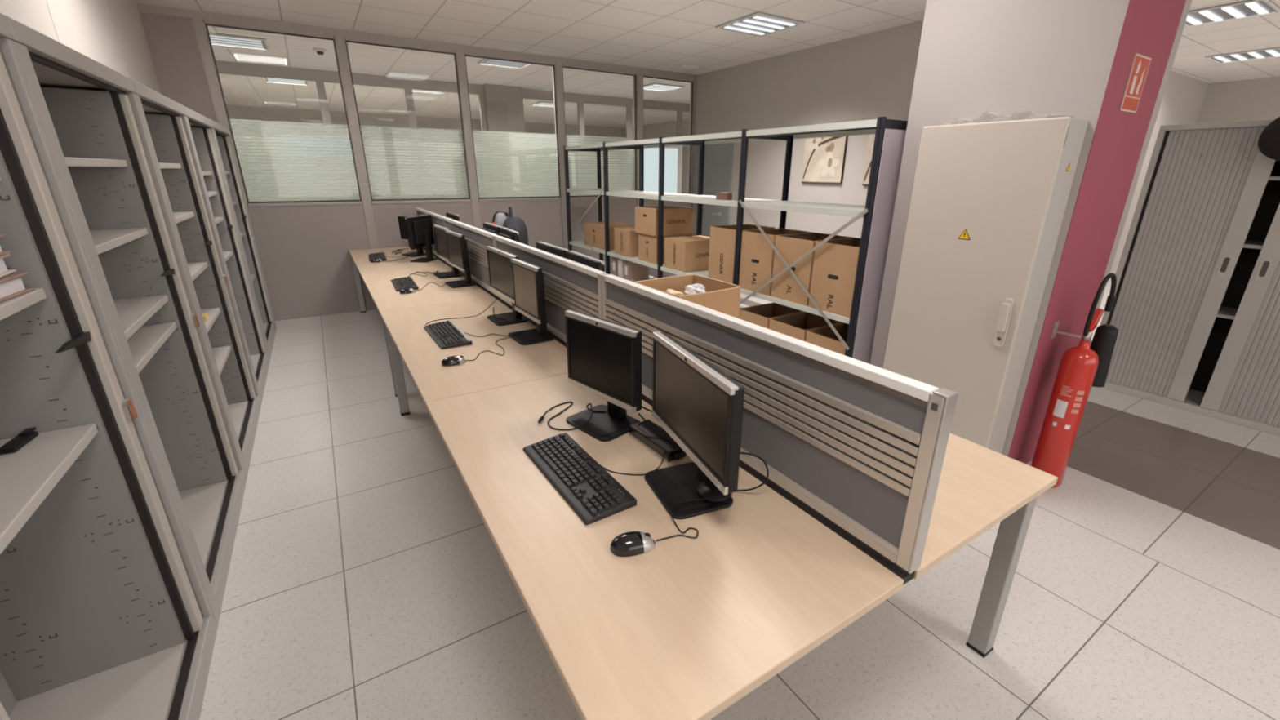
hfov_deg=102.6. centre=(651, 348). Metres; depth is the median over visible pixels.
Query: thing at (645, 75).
window
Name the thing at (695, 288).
crumpled paper
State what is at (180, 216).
shelf
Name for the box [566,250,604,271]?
computer monitor
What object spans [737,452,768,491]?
cable
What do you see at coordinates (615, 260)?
box file
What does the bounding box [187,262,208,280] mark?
shelf
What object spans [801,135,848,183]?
wall picture
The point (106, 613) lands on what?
tall cabinet
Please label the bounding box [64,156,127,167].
shelf
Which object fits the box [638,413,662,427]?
cable
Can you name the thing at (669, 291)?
crumpled paper
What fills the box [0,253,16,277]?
bundle
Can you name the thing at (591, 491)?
keyboard
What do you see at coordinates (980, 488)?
office desk
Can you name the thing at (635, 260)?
shelf
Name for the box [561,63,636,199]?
window
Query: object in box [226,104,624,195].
wall
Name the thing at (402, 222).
computer monitor
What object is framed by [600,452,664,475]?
cable
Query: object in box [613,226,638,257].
cardboard box
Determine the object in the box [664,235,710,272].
cardboard box
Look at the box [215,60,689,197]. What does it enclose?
window frame
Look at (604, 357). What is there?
computer monitor
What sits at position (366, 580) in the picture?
floor
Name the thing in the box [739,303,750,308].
shelf
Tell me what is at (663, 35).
ceiling
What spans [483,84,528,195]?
wall pillar
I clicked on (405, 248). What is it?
cable
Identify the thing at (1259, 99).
wall
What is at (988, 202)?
tall cabinet
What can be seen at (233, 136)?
window
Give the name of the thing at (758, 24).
recessed light
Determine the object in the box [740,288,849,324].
shelf
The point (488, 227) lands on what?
computer monitor
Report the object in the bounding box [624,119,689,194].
wall
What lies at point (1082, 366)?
fire extinguisher
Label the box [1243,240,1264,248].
shelf
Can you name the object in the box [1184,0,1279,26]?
recessed light
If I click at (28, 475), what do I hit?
shelf
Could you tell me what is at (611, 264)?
shelf
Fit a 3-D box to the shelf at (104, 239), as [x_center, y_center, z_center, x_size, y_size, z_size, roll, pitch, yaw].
[-2.076,-0.352,1.757,0.365,0.028,0.826,-11,22,-31]
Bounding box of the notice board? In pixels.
[280,133,352,156]
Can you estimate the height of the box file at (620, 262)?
0.240 m
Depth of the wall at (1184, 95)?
7.56 m
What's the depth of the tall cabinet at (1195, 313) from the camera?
3.51 m
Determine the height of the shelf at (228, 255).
0.028 m
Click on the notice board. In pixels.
(282, 138)
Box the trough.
[422,247,915,585]
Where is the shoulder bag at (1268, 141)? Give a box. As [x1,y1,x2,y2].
[1257,116,1279,160]
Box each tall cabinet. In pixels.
[0,12,217,719]
[6,15,246,626]
[131,79,261,479]
[183,106,270,403]
[211,120,276,358]
[883,116,1088,453]
[1099,120,1279,435]
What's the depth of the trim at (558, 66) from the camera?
6.76 m
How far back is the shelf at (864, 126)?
3.47 m
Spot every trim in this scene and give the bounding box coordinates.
[136,3,697,79]
[191,17,275,319]
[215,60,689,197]
[333,35,378,248]
[453,50,481,229]
[551,62,568,248]
[633,72,643,206]
[687,80,697,235]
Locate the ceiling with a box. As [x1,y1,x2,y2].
[133,0,1279,128]
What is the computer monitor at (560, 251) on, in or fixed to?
on the office desk
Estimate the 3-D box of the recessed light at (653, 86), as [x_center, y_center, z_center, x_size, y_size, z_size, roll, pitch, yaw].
[0.142,-4.401,8.649,0.600,0.019,0.600,-11,22,-31]
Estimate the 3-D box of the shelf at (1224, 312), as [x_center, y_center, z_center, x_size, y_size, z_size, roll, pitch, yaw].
[4.040,-0.240,3.557,0.340,0.022,1.180,-11,22,-31]
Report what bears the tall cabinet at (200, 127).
on the floor
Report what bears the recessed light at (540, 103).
in the ceiling
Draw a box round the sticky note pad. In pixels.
[201,313,208,320]
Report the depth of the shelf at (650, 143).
5.32 m
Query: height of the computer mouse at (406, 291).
0.036 m
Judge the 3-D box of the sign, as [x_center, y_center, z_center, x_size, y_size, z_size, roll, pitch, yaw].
[2.217,-1.206,2.343,0.190,0.230,0.006,-11,22,-31]
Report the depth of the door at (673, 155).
10.84 m
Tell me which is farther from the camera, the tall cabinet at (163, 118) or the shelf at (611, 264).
the shelf at (611, 264)
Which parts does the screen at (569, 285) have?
rail, rail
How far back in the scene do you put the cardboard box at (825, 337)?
3.64 m
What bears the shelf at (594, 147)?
attached to the storage rack
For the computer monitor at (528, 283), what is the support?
on the office desk at (408, 339)
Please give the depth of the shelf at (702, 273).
4.85 m
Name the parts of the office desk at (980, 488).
leg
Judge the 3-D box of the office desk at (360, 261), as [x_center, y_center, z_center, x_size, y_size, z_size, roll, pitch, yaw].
[-2.711,-0.618,5.507,0.742,0.725,1.567,-11,22,-31]
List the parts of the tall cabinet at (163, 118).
panel, shutter handle, frame, panel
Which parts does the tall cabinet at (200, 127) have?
panel, frame, panel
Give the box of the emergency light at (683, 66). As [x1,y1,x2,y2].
[677,63,697,70]
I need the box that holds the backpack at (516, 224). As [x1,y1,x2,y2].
[492,206,528,245]
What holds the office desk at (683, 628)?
on the floor
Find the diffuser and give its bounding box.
[680,66,695,70]
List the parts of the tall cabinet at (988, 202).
lever, handle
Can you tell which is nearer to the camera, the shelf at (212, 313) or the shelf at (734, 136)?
the shelf at (212, 313)
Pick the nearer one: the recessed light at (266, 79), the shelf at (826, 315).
the shelf at (826, 315)
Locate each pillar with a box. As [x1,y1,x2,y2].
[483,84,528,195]
[870,0,1191,456]
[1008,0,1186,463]
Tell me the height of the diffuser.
0.010 m
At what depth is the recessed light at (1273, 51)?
6.05 m
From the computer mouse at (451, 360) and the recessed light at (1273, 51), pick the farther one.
the recessed light at (1273, 51)
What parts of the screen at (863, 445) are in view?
rail, rail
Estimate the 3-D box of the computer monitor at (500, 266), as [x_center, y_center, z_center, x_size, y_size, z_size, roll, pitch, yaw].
[-0.883,-0.374,3.081,0.190,0.420,0.475,-12,23,-32]
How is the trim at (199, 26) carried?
attached to the wall at (304, 255)
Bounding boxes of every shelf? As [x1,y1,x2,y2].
[0,287,46,320]
[0,423,97,554]
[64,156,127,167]
[88,227,148,254]
[113,294,168,339]
[126,321,177,373]
[158,162,181,168]
[173,211,194,223]
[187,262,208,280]
[200,307,220,333]
[202,171,212,175]
[207,191,217,196]
[211,345,231,375]
[213,217,223,224]
[222,251,232,262]
[250,274,255,282]
[564,142,631,151]
[567,188,635,195]
[568,240,614,253]
[602,260,612,275]
[604,137,685,148]
[605,191,697,199]
[607,251,664,269]
[660,266,708,277]
[661,195,781,206]
[662,130,777,144]
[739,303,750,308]
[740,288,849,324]
[742,200,865,217]
[746,119,877,138]
[1216,306,1274,324]
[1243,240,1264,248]
[1268,176,1279,180]
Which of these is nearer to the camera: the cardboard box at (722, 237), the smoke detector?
the cardboard box at (722, 237)
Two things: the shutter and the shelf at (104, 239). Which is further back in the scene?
the shutter
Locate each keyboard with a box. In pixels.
[368,252,386,261]
[391,276,418,291]
[423,320,472,349]
[523,432,636,524]
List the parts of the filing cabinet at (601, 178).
drawer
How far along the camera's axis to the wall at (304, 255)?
5.72 m
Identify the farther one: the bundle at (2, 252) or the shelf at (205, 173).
the shelf at (205, 173)
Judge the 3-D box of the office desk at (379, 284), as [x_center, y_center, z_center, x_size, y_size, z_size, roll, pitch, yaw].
[-1.866,-0.177,4.247,0.742,0.725,1.587,-11,22,-31]
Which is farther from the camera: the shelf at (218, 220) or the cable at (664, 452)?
the shelf at (218, 220)
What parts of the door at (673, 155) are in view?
glass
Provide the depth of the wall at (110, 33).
3.40 m
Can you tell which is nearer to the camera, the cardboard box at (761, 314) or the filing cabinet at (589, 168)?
the cardboard box at (761, 314)
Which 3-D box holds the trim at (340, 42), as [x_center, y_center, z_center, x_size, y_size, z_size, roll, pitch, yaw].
[-3.244,-1.857,5.776,0.097,2.885,0.104,-11,22,-31]
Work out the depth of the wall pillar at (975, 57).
2.54 m
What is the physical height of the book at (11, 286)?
0.044 m
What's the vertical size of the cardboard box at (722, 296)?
0.338 m
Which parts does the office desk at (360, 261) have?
leg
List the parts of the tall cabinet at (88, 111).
panel, shutter handle, frame, panel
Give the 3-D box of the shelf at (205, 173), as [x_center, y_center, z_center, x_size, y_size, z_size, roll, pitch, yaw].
[-3.261,-1.179,3.457,0.365,0.028,0.826,-11,22,-31]
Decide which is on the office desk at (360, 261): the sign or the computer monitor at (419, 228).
the computer monitor at (419, 228)
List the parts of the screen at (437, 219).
rail, rail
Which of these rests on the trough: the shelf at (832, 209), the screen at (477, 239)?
the screen at (477, 239)
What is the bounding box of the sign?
[1119,53,1151,113]
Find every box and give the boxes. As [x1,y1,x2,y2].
[583,221,634,249]
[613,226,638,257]
[635,205,693,235]
[635,274,740,318]
[638,232,691,264]
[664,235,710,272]
[707,223,774,284]
[715,192,732,199]
[738,228,813,295]
[738,302,804,328]
[768,311,843,342]
[770,232,852,306]
[805,323,848,355]
[808,237,860,318]
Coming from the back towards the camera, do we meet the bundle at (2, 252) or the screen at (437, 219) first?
the screen at (437, 219)
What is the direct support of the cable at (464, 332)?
on the office desk at (408, 339)
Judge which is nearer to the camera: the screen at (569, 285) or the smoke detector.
the screen at (569, 285)
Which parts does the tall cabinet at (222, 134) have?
panel, frame, panel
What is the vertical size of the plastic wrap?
0.045 m
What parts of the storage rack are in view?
post, post, post, post, post, post, post, post, post, panel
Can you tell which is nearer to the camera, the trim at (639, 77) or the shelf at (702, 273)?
the shelf at (702, 273)
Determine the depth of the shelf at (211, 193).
3.79 m
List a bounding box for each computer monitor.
[397,214,426,257]
[404,213,437,262]
[433,224,462,278]
[444,212,459,221]
[444,230,475,288]
[482,222,502,235]
[485,245,527,325]
[498,226,519,242]
[507,258,554,345]
[535,241,568,258]
[564,310,641,441]
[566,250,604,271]
[644,331,744,519]
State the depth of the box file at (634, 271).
5.77 m
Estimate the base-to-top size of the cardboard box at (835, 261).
0.455 m
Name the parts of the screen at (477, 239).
rail, rail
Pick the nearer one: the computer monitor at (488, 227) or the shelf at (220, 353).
the shelf at (220, 353)
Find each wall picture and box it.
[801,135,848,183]
[862,133,875,185]
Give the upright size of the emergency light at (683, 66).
0.045 m
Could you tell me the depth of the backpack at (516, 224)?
4.83 m
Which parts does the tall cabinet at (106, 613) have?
panel, shutter handle, panel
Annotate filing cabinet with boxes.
[568,168,591,194]
[600,177,633,188]
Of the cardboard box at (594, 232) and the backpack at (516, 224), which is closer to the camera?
the backpack at (516, 224)
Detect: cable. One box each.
[391,248,408,253]
[425,297,497,325]
[464,332,520,337]
[466,335,514,360]
[493,307,506,323]
[537,401,606,431]
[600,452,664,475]
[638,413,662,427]
[656,498,728,541]
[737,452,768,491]
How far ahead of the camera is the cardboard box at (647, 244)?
5.25 m
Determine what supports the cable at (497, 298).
on the office desk at (408, 339)
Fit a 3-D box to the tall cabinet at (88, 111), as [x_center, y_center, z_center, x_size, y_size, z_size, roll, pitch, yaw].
[-2.059,-0.012,1.893,0.446,1.940,1.108,-11,22,-31]
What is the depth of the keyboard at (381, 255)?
5.28 m
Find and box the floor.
[199,274,1279,719]
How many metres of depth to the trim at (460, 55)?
6.17 m
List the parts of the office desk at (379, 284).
leg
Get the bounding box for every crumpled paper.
[665,288,683,295]
[684,283,706,294]
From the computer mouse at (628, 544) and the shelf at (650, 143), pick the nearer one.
the computer mouse at (628, 544)
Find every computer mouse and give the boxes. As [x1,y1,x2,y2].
[370,257,382,262]
[400,288,416,293]
[441,355,466,365]
[610,530,655,556]
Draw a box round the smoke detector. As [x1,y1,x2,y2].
[312,47,326,54]
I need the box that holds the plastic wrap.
[941,110,1075,124]
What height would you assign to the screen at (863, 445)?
0.433 m
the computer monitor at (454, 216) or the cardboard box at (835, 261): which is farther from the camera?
the computer monitor at (454, 216)
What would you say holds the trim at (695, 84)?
attached to the wall at (870, 76)
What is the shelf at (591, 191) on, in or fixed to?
attached to the storage rack
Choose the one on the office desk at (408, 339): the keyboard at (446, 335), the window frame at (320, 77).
the keyboard at (446, 335)
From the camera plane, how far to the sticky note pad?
2.96 m
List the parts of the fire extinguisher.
lever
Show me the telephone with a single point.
(651, 435)
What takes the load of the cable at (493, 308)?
hanging from the computer monitor at (500, 266)
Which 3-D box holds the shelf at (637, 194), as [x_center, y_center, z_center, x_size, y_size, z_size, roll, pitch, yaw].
[-0.009,-1.636,5.480,0.500,0.040,1.083,-11,22,-31]
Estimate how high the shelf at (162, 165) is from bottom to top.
0.028 m
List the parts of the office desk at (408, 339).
leg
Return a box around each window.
[204,19,362,206]
[233,136,626,199]
[344,36,471,204]
[463,51,561,201]
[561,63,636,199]
[643,73,694,207]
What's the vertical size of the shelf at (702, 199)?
0.040 m
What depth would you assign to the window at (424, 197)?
5.97 m
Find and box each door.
[626,139,682,193]
[692,142,733,236]
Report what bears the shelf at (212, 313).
attached to the tall cabinet at (163, 118)
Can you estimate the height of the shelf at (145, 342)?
0.028 m
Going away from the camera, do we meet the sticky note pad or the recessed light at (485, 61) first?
the sticky note pad
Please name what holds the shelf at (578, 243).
attached to the storage rack
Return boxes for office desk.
[348,246,446,312]
[360,265,493,396]
[379,297,568,415]
[426,373,903,719]
[913,432,1057,657]
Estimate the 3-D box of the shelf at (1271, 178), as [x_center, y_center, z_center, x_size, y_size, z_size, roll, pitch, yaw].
[4.046,-1.082,3.268,0.340,0.022,1.180,-11,22,-31]
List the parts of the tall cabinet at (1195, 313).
handle, handle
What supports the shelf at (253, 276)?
attached to the tall cabinet at (222, 134)
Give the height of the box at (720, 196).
0.057 m
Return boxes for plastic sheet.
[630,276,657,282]
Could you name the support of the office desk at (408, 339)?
on the floor
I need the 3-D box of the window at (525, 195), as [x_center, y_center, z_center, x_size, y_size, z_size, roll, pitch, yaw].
[-1.717,-2.736,6.493,1.108,1.665,0.100,-11,22,-31]
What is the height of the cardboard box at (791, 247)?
0.455 m
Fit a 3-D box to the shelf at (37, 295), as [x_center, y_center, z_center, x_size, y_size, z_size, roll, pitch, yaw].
[-1.488,0.001,0.896,0.365,0.028,0.806,-11,22,-31]
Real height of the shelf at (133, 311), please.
0.028 m
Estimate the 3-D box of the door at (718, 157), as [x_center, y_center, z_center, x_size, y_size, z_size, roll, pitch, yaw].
[0.885,-2.102,7.793,0.084,2.100,0.860,-11,22,-31]
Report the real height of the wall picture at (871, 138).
0.601 m
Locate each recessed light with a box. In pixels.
[208,32,269,50]
[262,77,308,85]
[412,89,444,93]
[477,58,532,69]
[530,101,567,106]
[643,82,684,91]
[715,11,804,36]
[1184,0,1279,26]
[1204,46,1279,63]
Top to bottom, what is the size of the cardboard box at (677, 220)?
0.259 m
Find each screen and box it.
[415,207,448,263]
[443,217,498,297]
[493,235,608,342]
[601,274,958,573]
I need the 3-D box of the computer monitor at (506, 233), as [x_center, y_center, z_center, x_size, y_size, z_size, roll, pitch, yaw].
[-1.132,-0.743,4.145,0.190,0.421,0.430,-10,22,-28]
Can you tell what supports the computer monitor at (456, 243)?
on the office desk at (379, 284)
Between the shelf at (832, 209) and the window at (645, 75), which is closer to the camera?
the shelf at (832, 209)
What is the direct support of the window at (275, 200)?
in the wall at (304, 255)
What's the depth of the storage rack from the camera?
3.63 m
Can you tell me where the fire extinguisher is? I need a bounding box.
[1031,272,1118,487]
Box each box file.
[612,257,619,276]
[617,258,626,279]
[624,260,648,280]
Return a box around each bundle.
[0,234,12,255]
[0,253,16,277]
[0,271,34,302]
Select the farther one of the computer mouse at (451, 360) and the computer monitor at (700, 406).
the computer mouse at (451, 360)
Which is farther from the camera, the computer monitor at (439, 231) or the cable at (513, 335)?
the computer monitor at (439, 231)
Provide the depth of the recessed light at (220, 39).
5.74 m
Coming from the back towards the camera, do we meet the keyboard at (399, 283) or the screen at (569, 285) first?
the keyboard at (399, 283)
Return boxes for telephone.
[628,419,687,462]
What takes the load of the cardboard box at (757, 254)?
on the storage rack
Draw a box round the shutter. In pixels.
[1218,260,1279,426]
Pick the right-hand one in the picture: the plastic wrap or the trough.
the plastic wrap
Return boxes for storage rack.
[563,116,907,364]
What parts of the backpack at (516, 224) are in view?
carry handle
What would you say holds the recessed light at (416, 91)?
in the ceiling
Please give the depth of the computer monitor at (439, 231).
4.39 m
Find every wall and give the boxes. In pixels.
[0,0,161,93]
[139,12,690,320]
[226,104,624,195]
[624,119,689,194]
[693,20,923,238]
[1110,71,1208,274]
[1195,76,1279,123]
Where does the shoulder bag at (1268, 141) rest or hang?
hanging from the tall cabinet at (1195, 313)
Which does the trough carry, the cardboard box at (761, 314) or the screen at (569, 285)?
the screen at (569, 285)
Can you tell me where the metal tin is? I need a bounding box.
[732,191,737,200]
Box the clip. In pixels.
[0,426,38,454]
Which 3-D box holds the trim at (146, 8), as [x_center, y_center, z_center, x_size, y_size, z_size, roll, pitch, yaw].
[-1.934,-3.510,6.077,6.120,0.065,0.104,-11,22,-31]
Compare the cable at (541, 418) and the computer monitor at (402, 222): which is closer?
the cable at (541, 418)
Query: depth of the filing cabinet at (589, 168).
9.34 m
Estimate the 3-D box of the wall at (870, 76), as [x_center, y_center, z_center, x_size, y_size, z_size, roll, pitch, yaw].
[1.739,-2.117,6.549,0.100,2.950,3.870,-11,22,-31]
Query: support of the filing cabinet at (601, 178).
on the floor
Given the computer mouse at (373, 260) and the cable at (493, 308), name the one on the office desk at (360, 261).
the computer mouse at (373, 260)
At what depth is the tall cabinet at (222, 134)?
4.92 m

